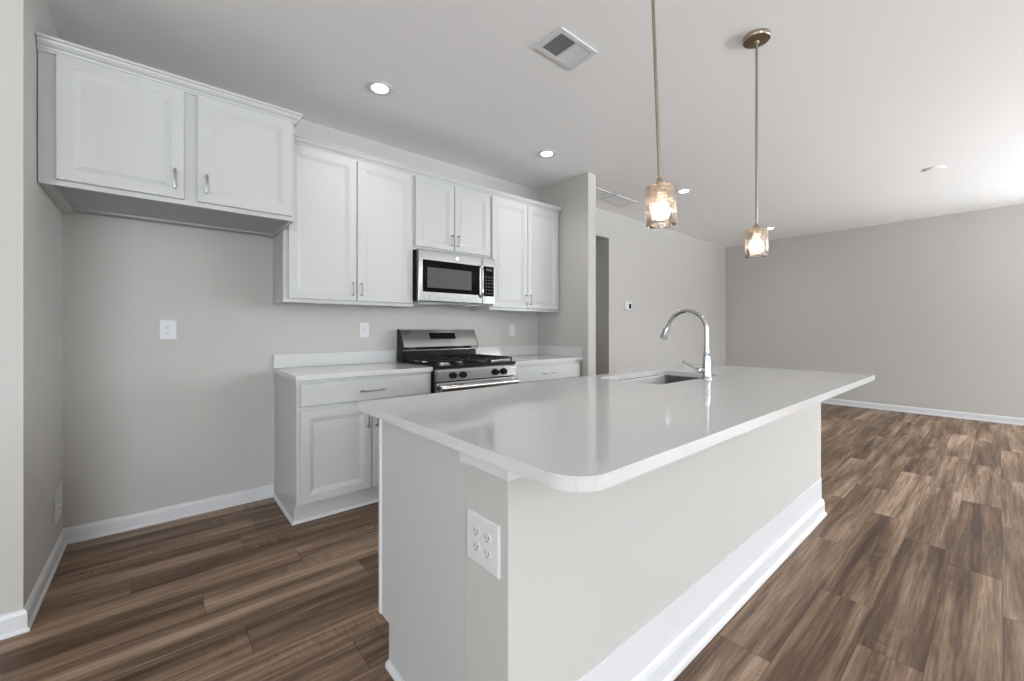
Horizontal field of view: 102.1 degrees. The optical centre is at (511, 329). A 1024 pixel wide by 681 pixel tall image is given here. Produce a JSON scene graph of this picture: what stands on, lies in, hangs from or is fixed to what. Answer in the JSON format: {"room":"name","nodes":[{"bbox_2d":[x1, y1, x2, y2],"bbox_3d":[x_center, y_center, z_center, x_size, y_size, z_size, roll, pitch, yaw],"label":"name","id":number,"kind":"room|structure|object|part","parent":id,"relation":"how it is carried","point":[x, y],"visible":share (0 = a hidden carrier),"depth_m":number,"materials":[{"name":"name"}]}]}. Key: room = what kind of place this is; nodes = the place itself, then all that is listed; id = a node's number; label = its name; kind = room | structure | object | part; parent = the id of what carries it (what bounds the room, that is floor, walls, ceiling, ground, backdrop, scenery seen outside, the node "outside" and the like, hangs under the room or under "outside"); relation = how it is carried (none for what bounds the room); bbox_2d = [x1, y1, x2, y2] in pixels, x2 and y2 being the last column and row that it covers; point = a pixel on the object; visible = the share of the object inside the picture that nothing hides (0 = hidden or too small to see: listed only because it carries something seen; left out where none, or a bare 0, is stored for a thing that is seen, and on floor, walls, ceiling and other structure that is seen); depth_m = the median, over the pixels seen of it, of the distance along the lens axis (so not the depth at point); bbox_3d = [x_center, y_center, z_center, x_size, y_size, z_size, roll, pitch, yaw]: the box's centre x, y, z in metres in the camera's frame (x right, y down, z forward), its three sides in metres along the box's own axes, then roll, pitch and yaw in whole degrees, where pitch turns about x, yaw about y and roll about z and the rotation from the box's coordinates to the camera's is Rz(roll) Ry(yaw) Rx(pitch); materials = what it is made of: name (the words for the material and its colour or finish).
{"room":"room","nodes":[
{"label":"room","id":0,"kind":"room"},
{"bbox_2d":[0,0,61,614],"bbox_3d":[-3.694,-0.186,0.785,3.789,2.756,0.982,0,0,-40],"label":"wall","id":1,"kind":"structure","parent":0,"point":[30,220],"depth_m":1.65,"materials":[{"name":"paint"}]},
{"bbox_2d":[55,484,61,523],"bbox_3d":[-2.391,0.918,2.190,0.016,0.157,0.165,0,0,-40],"label":"utility box","id":2,"kind":"object","parent":1,"relation":"attached to","point":[58,494],"visible":1,"depth_m":2.18,"materials":[{"name":"white plastic"}]},
{"bbox_2d":[0,484,273,639],"bbox_3d":[-3.255,1.148,1.066,4.822,0.088,0.882,0,0,-40],"label":"baseboard","id":3,"kind":"structure","parent":1,"relation":"attached to","point":[14,623],"depth_m":2.39,"materials":[{"name":"white paint"}]},
{"bbox_2d":[62,119,725,528],"bbox_3d":[0.742,-0.186,5.123,8.830,2.756,0.120,0,0,-40],"label":"wall","id":4,"kind":"structure","parent":0,"point":[149,422],"depth_m":2.73,"materials":[{"name":"paint"}]},
{"bbox_2d":[159,320,175,339],"bbox_3d":[-2.145,0.002,2.583,0.082,0.124,0.008,0,0,-40],"label":"power outlet","id":5,"kind":"object","parent":4,"relation":"attached to","point":[167,328],"visible":1,"depth_m":2.58,"materials":[{"name":"white plastic"}]},
{"bbox_2d":[36,32,302,238],"bbox_3d":[-1.865,-0.966,2.382,1.062,0.640,0.676,0,0,-40],"label":"upper cabinet","id":6,"kind":"object","parent":4,"relation":"attached to","point":[118,137],"visible":1,"depth_m":2.10,"materials":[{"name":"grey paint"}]},
{"bbox_3d":[-1.862,-0.949,1.992,0.450,0.558,0.020,0,0,-40],"label":"door","id":7,"kind":"part","parent":6,"relation":"part of","materials":[{"name":"grey paint"}]},
{"bbox_3d":[-1.746,-1.256,2.242,1.062,0.060,0.292,0,0,-40],"label":"crown molding","id":8,"kind":"part","parent":6,"relation":"part of","materials":[{"name":"grey paint"}]},
{"bbox_3d":[-1.890,-0.666,2.399,0.962,0.024,0.596,0,0,-40],"label":"panel","id":9,"kind":"part","parent":6,"relation":"part of","materials":[{"name":"grey wood"}]},
{"bbox_3d":[-1.705,-0.763,2.094,0.015,0.100,0.030,0,0,-40],"label":"handle","id":10,"kind":"part","parent":6,"relation":"part of","materials":[{"name":"silver metal"}]},
{"bbox_3d":[-1.606,-0.763,2.178,0.015,0.100,0.030,0,0,-40],"label":"handle","id":11,"kind":"part","parent":6,"relation":"part of","materials":[{"name":"silver metal"}]},
{"bbox_3d":[-1.480,-0.949,2.317,0.448,0.558,0.020,0,0,-40],"label":"door","id":12,"kind":"part","parent":6,"relation":"part of","materials":[{"name":"grey paint"}]},
{"bbox_2d":[273,350,395,367],"bbox_3d":[-1.350,0.228,3.251,0.920,0.100,0.020,0,0,-40],"label":"backsplash","id":13,"kind":"structure","parent":4,"relation":"attached to","point":[358,357],"depth_m":3.20,"materials":[{"name":"white stone"}]},
{"bbox_2d":[273,144,412,307],"bbox_3d":[-1.234,-0.719,3.114,0.924,1.078,0.378,0,0,-40],"label":"upper cabinet","id":14,"kind":"object","parent":4,"relation":"attached to","point":[349,240],"visible":0.95,"depth_m":2.96,"materials":[{"name":"grey paint"}]},
{"bbox_3d":[-1.300,-0.714,2.862,0.444,1.016,0.020,0,0,-40],"label":"door","id":15,"kind":"part","parent":14,"relation":"part of","materials":[{"name":"grey paint"}]},
{"bbox_3d":[-1.135,-0.291,2.970,0.015,0.100,0.030,0,0,-40],"label":"handle","id":16,"kind":"part","parent":14,"relation":"part of","materials":[{"name":"silver metal"}]},
{"bbox_3d":[-0.960,-0.714,3.151,0.436,1.016,0.020,0,0,-40],"label":"door","id":17,"kind":"part","parent":14,"relation":"part of","materials":[{"name":"grey paint"}]},
{"bbox_2d":[294,134,561,213],"bbox_3d":[-0.484,-1.254,3.540,2.617,0.063,0.041,0,0,-40],"label":"crown molding","id":18,"kind":"structure","parent":14,"relation":"attached to","point":[303,141],"depth_m":3.27,"materials":[{"name":"grey paint"}]},
{"bbox_2d":[359,323,368,337],"bbox_3d":[-1.206,0.005,3.381,0.078,0.122,0.009,0,0,-40],"label":"power outlet","id":19,"kind":"object","parent":4,"relation":"attached to","point":[363,327],"visible":1,"depth_m":3.38,"materials":[{"name":"white plastic"}]},
{"bbox_2d":[362,326,365,333],"bbox_3d":[-1.204,0.005,3.380,0.033,0.066,0.003,0,0,-40],"label":"socket","id":20,"kind":"object","parent":19,"relation":"attached to","point":[363,327],"depth_m":3.38,"materials":[{"name":"grey plastic"}]},
{"bbox_2d":[413,176,489,257],"bbox_3d":[-0.589,-0.950,3.663,0.768,0.616,0.378,0,0,-40],"label":"upper cabinet","id":21,"kind":"object","parent":4,"relation":"attached to","point":[446,218],"visible":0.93,"depth_m":3.50,"materials":[{"name":"grey paint"}]},
{"bbox_3d":[-0.635,-0.945,3.427,0.360,0.554,0.020,0,0,-40],"label":"door","id":22,"kind":"part","parent":21,"relation":"part of","materials":[{"name":"grey paint"}]},
{"bbox_2d":[413,249,494,306],"bbox_3d":[-0.565,-0.425,3.635,0.760,0.426,0.449,0,0,-40],"label":"microwave","id":23,"kind":"object","parent":21,"relation":"attached to","point":[439,278],"visible":0.93,"depth_m":3.45,"materials":[{"name":"silver metal"}]},
{"bbox_3d":[-0.571,-0.221,3.643,0.720,0.010,0.310,0,0,-40],"label":"plate","id":24,"kind":"part","parent":23,"relation":"part of","materials":[{"name":"grey plastic"}]},
{"bbox_3d":[-0.265,-0.422,3.625,0.019,0.294,0.044,0,0,-40],"label":"handle","id":25,"kind":"part","parent":23,"relation":"part of","materials":[{"name":"silver metal"}]},
{"bbox_3d":[-0.218,-0.430,3.709,0.136,0.409,0.035,0,0,-40],"label":"control panel","id":26,"kind":"part","parent":23,"relation":"part of","materials":[{"name":"silver metal"}]},
{"bbox_3d":[-0.350,-0.945,3.669,0.376,0.554,0.020,0,0,-40],"label":"door","id":27,"kind":"part","parent":21,"relation":"part of","materials":[{"name":"grey paint"}]},
{"bbox_2d":[476,345,537,355],"bbox_3d":[-0.056,0.228,4.351,0.930,0.100,0.020,0,0,-40],"label":"backsplash","id":28,"kind":"structure","parent":4,"relation":"attached to","point":[533,349],"depth_m":4.35,"materials":[{"name":"white stone"}]},
{"bbox_2d":[509,325,514,335],"bbox_3d":[0.001,0.008,4.409,0.078,0.118,0.008,0,0,-40],"label":"light switch","id":29,"kind":"object","parent":4,"relation":"attached to","point":[511,327],"visible":1,"depth_m":4.40,"materials":[{"name":"white plastic"}]},
{"bbox_2d":[469,196,558,312],"bbox_3d":[0.056,-0.719,4.211,0.922,1.078,0.378,0,0,-40],"label":"upper cabinet","id":30,"kind":"object","parent":4,"relation":"attached to","point":[524,239],"visible":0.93,"depth_m":4.05,"materials":[{"name":"grey paint"}]},
{"bbox_3d":[-0.019,-0.714,3.951,0.438,1.016,0.020,0,0,-40],"label":"door","id":31,"kind":"part","parent":30,"relation":"part of","materials":[{"name":"grey paint"}]},
{"bbox_3d":[0.318,-0.714,4.237,0.435,1.016,0.020,0,0,-40],"label":"door","id":32,"kind":"part","parent":30,"relation":"part of","materials":[{"name":"grey paint"}]},
{"bbox_2d":[624,302,631,309],"bbox_3d":[1.620,-0.327,5.777,0.167,0.114,0.021,0,0,-40],"label":"thermostat","id":33,"kind":"object","parent":4,"relation":"attached to","point":[627,305],"visible":1,"depth_m":5.76,"materials":[{"name":"white plastic"}]},
{"bbox_2d":[0,403,1023,680],"bbox_3d":[1.451,1.192,1.365,12.779,0.001,11.800,0,0,-40],"label":"floor","id":34,"kind":"structure","parent":0,"point":[913,570],"depth_m":1.90,"materials":[{"name":"brown wood"}]},
{"bbox_2d":[273,371,430,524],"bbox_3d":[-1.139,0.750,2.999,0.924,0.883,0.674,0,0,-40],"label":"base cabinet","id":35,"kind":"object","parent":34,"relation":"on","point":[326,449],"visible":0.67,"depth_m":2.66,"materials":[{"name":"grey paint"}]},
{"bbox_3d":[-1.165,1.183,3.029,0.924,0.018,0.559,0,0,-40],"label":"shoe molding","id":36,"kind":"part","parent":35,"relation":"part of","materials":[{"name":"white paint"}]},
{"bbox_3d":[-1.109,0.774,2.634,0.436,0.565,0.020,0,0,-40],"label":"door","id":37,"kind":"part","parent":35,"relation":"part of","materials":[{"name":"grey paint"}]},
{"bbox_2d":[273,350,432,380],"bbox_3d":[-1.145,0.243,3.010,0.920,0.130,0.653,0,0,-40],"label":"countertop","id":38,"kind":"structure","parent":35,"relation":"on","point":[329,365],"depth_m":3.02,"materials":[{"name":"white stone"}]},
{"bbox_3d":[-0.942,0.402,2.776,0.877,0.140,0.020,0,0,-40],"label":"drawer","id":39,"kind":"part","parent":35,"relation":"part of","materials":[{"name":"grey paint"}]},
{"bbox_3d":[-0.948,0.600,2.739,0.015,0.100,0.030,0,0,-40],"label":"handle","id":40,"kind":"part","parent":35,"relation":"part of","materials":[{"name":"silver metal"}]},
{"bbox_3d":[-0.926,0.405,2.758,0.170,0.015,0.030,0,0,-40],"label":"handle","id":41,"kind":"part","parent":35,"relation":"part of","materials":[{"name":"silver metal"}]},
{"bbox_3d":[-0.773,0.774,2.920,0.435,0.565,0.020,0,0,-40],"label":"door","id":42,"kind":"part","parent":35,"relation":"part of","materials":[{"name":"grey paint"}]},
{"bbox_2d":[397,329,518,393],"bbox_3d":[-0.462,0.595,3.513,0.764,1.195,0.766,0,0,-40],"label":"stove","id":43,"kind":"object","parent":34,"relation":"on","point":[454,360],"visible":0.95,"depth_m":3.46,"materials":[{"name":"silver metal"}]},
{"bbox_3d":[-0.434,0.346,3.106,0.054,0.054,0.034,0,0,-40],"label":"knob","id":44,"kind":"part","parent":43,"relation":"part of","materials":[{"name":"black plastic"}]},
{"bbox_2d":[397,360,515,369],"bbox_3d":[-0.475,0.282,3.530,0.764,0.025,0.670,0,0,-40],"label":"cooktop","id":45,"kind":"object","parent":43,"relation":"in","point":[477,364],"depth_m":3.29,"materials":[{"name":"black metal"}]},
{"bbox_3d":[-0.365,0.346,3.165,0.054,0.054,0.034,0,0,-40],"label":"knob","id":46,"kind":"part","parent":43,"relation":"part of","materials":[{"name":"black plastic"}]},
{"bbox_3d":[-0.272,0.344,3.290,0.760,0.096,0.036,0,0,-40],"label":"control panel","id":47,"kind":"part","parent":43,"relation":"part of","materials":[{"name":"silver metal"}]},
{"bbox_3d":[-0.273,0.682,3.291,0.760,0.570,0.032,0,0,-40],"label":"oven door","id":48,"kind":"part","parent":43,"relation":"part of","materials":[{"name":"silver metal"}]},
{"bbox_3d":[-0.238,0.432,3.251,0.738,0.044,0.076,0,0,-40],"label":"handle","id":49,"kind":"part","parent":43,"relation":"part of","materials":[{"name":"silver metal"}]},
{"bbox_3d":[-0.127,0.346,3.367,0.054,0.054,0.034,0,0,-40],"label":"knob","id":50,"kind":"part","parent":43,"relation":"part of","materials":[{"name":"black plastic"}]},
{"bbox_3d":[-0.060,0.346,3.424,0.054,0.054,0.034,0,0,-40],"label":"knob","id":51,"kind":"part","parent":43,"relation":"part of","materials":[{"name":"black plastic"}]},
{"bbox_2d":[513,360,579,383],"bbox_3d":[0.154,0.750,4.099,0.920,0.883,0.674,0,0,-40],"label":"base cabinet","id":52,"kind":"object","parent":34,"relation":"on","point":[526,373],"visible":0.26,"depth_m":3.84,"materials":[{"name":"grey paint"}]},
{"bbox_2d":[476,345,582,364],"bbox_3d":[0.149,0.243,4.110,0.930,0.130,0.653,0,0,-40],"label":"countertop","id":53,"kind":"structure","parent":52,"relation":"on","point":[533,354],"depth_m":4.26,"materials":[{"name":"white stone"}]},
{"bbox_2d":[379,375,826,680],"bbox_3d":[0.746,0.750,2.112,2.662,0.884,0.820,0,0,-40],"label":"kitchen island","id":54,"kind":"object","parent":34,"relation":"on","point":[631,579],"visible":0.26,"depth_m":1.30,"materials":[{"name":"paint"}]},
{"bbox_3d":[-0.228,1.181,1.214,0.014,0.023,0.660,0,0,-40],"label":"shoe molding","id":55,"kind":"part","parent":54,"relation":"part of","materials":[{"name":"white paint"}]},
{"bbox_3d":[-0.294,0.750,1.316,0.018,0.884,0.546,0,0,-40],"label":"panel","id":56,"kind":"part","parent":54,"relation":"part of","materials":[{"name":"grey paint"}]},
{"bbox_2d":[467,507,499,578],"bbox_3d":[-0.074,0.532,1.037,0.008,0.128,0.134,0,0,-40],"label":"power outlet","id":57,"kind":"object","parent":54,"relation":"attached to","point":[483,534],"visible":1,"depth_m":1.03,"materials":[{"name":"white plastic"}]},
{"bbox_2d":[472,540,479,552],"bbox_3d":[-0.091,0.551,1.053,0.003,0.027,0.033,0,0,-40],"label":"socket","id":58,"kind":"object","parent":57,"relation":"attached to","point":[475,543],"depth_m":1.05,"materials":[{"name":"grey plastic"}]},
{"bbox_2d":[472,525,479,537],"bbox_3d":[-0.091,0.512,1.053,0.003,0.027,0.033,0,0,-40],"label":"socket","id":59,"kind":"object","parent":57,"relation":"attached to","point":[475,528],"depth_m":1.05,"materials":[{"name":"grey plastic"}]},
{"bbox_2d":[483,547,490,560],"bbox_3d":[-0.061,0.551,1.018,0.003,0.027,0.033,0,0,-40],"label":"socket","id":60,"kind":"object","parent":57,"relation":"attached to","point":[486,550],"depth_m":1.02,"materials":[{"name":"grey plastic"}]},
{"bbox_2d":[483,531,490,544],"bbox_3d":[-0.061,0.512,1.018,0.003,0.027,0.033,0,0,-40],"label":"socket","id":61,"kind":"object","parent":57,"relation":"attached to","point":[486,534],"depth_m":1.02,"materials":[{"name":"grey plastic"}]},
{"bbox_3d":[0.924,0.332,1.895,2.640,0.045,0.220,0,0,-40],"label":"trim","id":62,"kind":"part","parent":54,"relation":"part of","materials":[{"name":"white paint"}]},
{"bbox_3d":[0.514,0.676,2.375,2.631,0.736,0.020,0,0,-40],"label":"frame","id":63,"kind":"part","parent":54,"relation":"part of","materials":[{"name":"white paint"}]},
{"bbox_2d":[358,364,874,491],"bbox_3d":[0.816,0.293,2.063,2.762,0.030,1.102,0,0,-40],"label":"island countertop","id":64,"kind":"structure","parent":54,"relation":"on","point":[591,433],"depth_m":1.34,"materials":[{"name":"white stone"}]},
{"bbox_2d":[619,375,698,383],"bbox_3d":[0.879,0.411,2.454,0.760,0.205,0.444,0,0,-40],"label":"sink","id":65,"kind":"object","parent":64,"relation":"in","point":[668,378],"visible":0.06,"depth_m":2.75,"materials":[{"name":"grey metal"}]},
{"bbox_2d":[660,309,711,379],"bbox_3d":[0.974,0.079,2.383,0.132,0.397,0.306,0,0,-40],"label":"faucet","id":66,"kind":"object","parent":64,"relation":"on","point":[705,369],"visible":1,"depth_m":2.31,"materials":[{"name":"silver metal"}]},
{"bbox_3d":[1.014,0.006,2.397,0.025,0.251,0.248,0,0,-40],"label":"spout","id":67,"kind":"part","parent":66,"relation":"part of","materials":[{"name":"silver metal"}]},
{"bbox_3d":[0.995,0.202,2.312,0.090,0.059,0.011,0,0,1],"label":"lever","id":68,"kind":"part","parent":66,"relation":"part of","materials":[{"name":"silver metal"}]},
{"bbox_3d":[1.003,1.073,1.826,2.594,0.237,0.003,0,0,-40],"label":"board","id":69,"kind":"part","parent":54,"relation":"part of","materials":[{"name":"white paint"}]},
{"bbox_3d":[0.948,1.140,1.886,2.648,0.104,0.214,0,0,-40],"label":"baseboard","id":70,"kind":"part","parent":54,"relation":"part of","materials":[{"name":"white paint"}]},
{"bbox_2d":[46,0,1023,246],"bbox_3d":[1.451,-1.617,1.365,12.779,0.134,11.800,0,0,-40],"label":"ceiling","id":71,"kind":"structure","parent":0,"point":[857,99],"depth_m":2.68,"materials":[{"name":"white paint"}]},
{"bbox_2d":[367,80,392,95],"bbox_3d":[-0.855,-1.560,2.683,0.165,0.008,0.165,0,0,-40],"label":"recessed light","id":72,"kind":"object","parent":71,"relation":"in","point":[380,88],"visible":1,"depth_m":2.68,"materials":[{"name":"white plastic"}]},
{"bbox_2d":[538,150,555,157],"bbox_3d":[0.311,-1.560,3.683,0.165,0.008,0.165,0,0,-40],"label":"recessed light","id":73,"kind":"object","parent":71,"relation":"in","point":[544,153],"visible":1,"depth_m":3.67,"materials":[{"name":"white plastic"}]},
{"bbox_2d":[535,27,597,69],"bbox_3d":[0.304,-1.559,2.313,0.300,0.009,0.205,0,0,-40],"label":"ceiling vent","id":74,"kind":"object","parent":71,"relation":"in","point":[570,51],"visible":1,"depth_m":2.30,"materials":[{"name":"white plastic"}]},
{"bbox_2d":[596,187,610,197],"bbox_3d":[0.903,-1.559,4.676,0.435,0.009,0.215,0,0,-40],"label":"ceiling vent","id":75,"kind":"object","parent":71,"relation":"in","point":[599,192],"visible":0.41,"depth_m":4.72,"materials":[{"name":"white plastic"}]},
{"bbox_2d":[602,194,636,205],"bbox_3d":[1.305,-1.559,5.018,0.430,0.009,0.215,0,0,-40],"label":"ceiling vent","id":76,"kind":"object","parent":71,"relation":"in","point":[616,199],"visible":1,"depth_m":5.00,"materials":[{"name":"white plastic"}]},
{"bbox_2d":[645,0,676,228],"bbox_3d":[0.527,-0.974,1.545,0.164,1.178,0.132,0,0,-15],"label":"pendant light","id":77,"kind":"object","parent":71,"relation":"hanging from","point":[661,209],"visible":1,"depth_m":1.53,"materials":[{"name":"clear glass"}]},
{"bbox_3d":[0.531,-1.043,1.541,0.012,0.970,0.012,-2,0,-40],"label":"rod","id":78,"kind":"part","parent":77,"relation":"part of","materials":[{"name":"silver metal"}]},
{"bbox_2d":[654,186,665,193],"bbox_3d":[0.551,-0.513,1.541,0.042,0.024,0.042,-2,0,-40],"label":"socket","id":79,"kind":"object","parent":77,"relation":"attached to","point":[659,187],"depth_m":1.52,"materials":[{"name":"beige metal"}]},
{"bbox_3d":[0.552,-0.485,1.541,0.042,0.032,0.042,-2,0,-40],"label":"bulb","id":80,"kind":"part","parent":77,"relation":"part of","materials":[{"name":"beige glass"}]},
{"bbox_3d":[0.553,-0.460,1.541,0.110,0.146,0.110,-2,0,-40],"label":"lamp shade","id":81,"kind":"part","parent":77,"relation":"part of","materials":[{"name":"clear glass"}]},
{"bbox_3d":[0.554,-0.439,1.541,0.066,0.059,0.066,-2,0,-40],"label":"bulb","id":82,"kind":"part","parent":77,"relation":"part of","materials":[{"name":"white glass"}]},
{"bbox_2d":[676,188,691,193],"bbox_3d":[1.942,-1.560,4.677,0.165,0.008,0.165,0,0,-40],"label":"recessed light","id":83,"kind":"object","parent":71,"relation":"in","point":[681,191],"visible":1,"depth_m":4.67,"materials":[{"name":"white plastic"}]},
{"bbox_2d":[742,28,770,257],"bbox_3d":[1.308,-0.976,2.215,0.132,1.174,0.132,0,0,-40],"label":"pendant light","id":84,"kind":"object","parent":71,"relation":"hanging from","point":[756,38],"visible":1,"depth_m":2.21,"materials":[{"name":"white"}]},
{"bbox_2d":[752,230,760,234],"bbox_3d":[1.308,-0.515,2.215,0.042,0.024,0.042,0,0,-40],"label":"socket","id":85,"kind":"object","parent":84,"relation":"attached to","point":[755,232],"depth_m":2.20,"materials":[{"name":"beige metal"}]},
{"bbox_3d":[1.308,-1.045,2.215,0.012,0.970,0.012,0,0,-40],"label":"rod","id":86,"kind":"part","parent":84,"relation":"part of","materials":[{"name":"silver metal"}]},
{"bbox_3d":[1.308,-0.487,2.215,0.042,0.032,0.042,0,0,-40],"label":"bulb","id":87,"kind":"part","parent":84,"relation":"part of","materials":[{"name":"beige glass"}]},
{"bbox_3d":[1.308,-0.462,2.215,0.110,0.146,0.110,0,0,-40],"label":"lamp shade","id":88,"kind":"part","parent":84,"relation":"part of","materials":[{"name":"clear glass"}]},
{"bbox_3d":[1.308,-0.441,2.215,0.066,0.059,0.066,0,0,-40],"label":"bulb","id":89,"kind":"part","parent":84,"relation":"part of","materials":[{"name":"white glass"}]},
{"bbox_2d":[538,172,595,376],"bbox_3d":[0.570,-0.186,4.428,0.119,2.756,0.717,0,0,-40],"label":"wall partition","id":90,"kind":"structure","parent":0,"point":[574,325],"depth_m":4.23,"materials":[{"name":"paint"}]},
{"bbox_2d":[596,239,601,374],"bbox_3d":[0.112,-0.186,6.253,1.073,2.756,2.418,0,0,-40],"label":"wall","id":91,"kind":"structure","parent":0,"point":[598,241],"depth_m":5.64,"materials":[{"name":"paint"}]},
{"bbox_2d":[726,204,1023,417],"bbox_3d":[7.001,-0.186,4.485,0.120,2.756,8.962,0,0,-40],"label":"wall","id":92,"kind":"structure","parent":0,"point":[932,308],"depth_m":6.02,"materials":[{"name":"paint"}]},
{"bbox_2d":[821,398,1023,425],"bbox_3d":[5.574,1.148,3.272,3.626,0.088,8.962,0,0,-40],"label":"baseboard","id":93,"kind":"structure","parent":92,"relation":"attached to","point":[926,411],"depth_m":5.76,"materials":[{"name":"white paint"}]}
]}

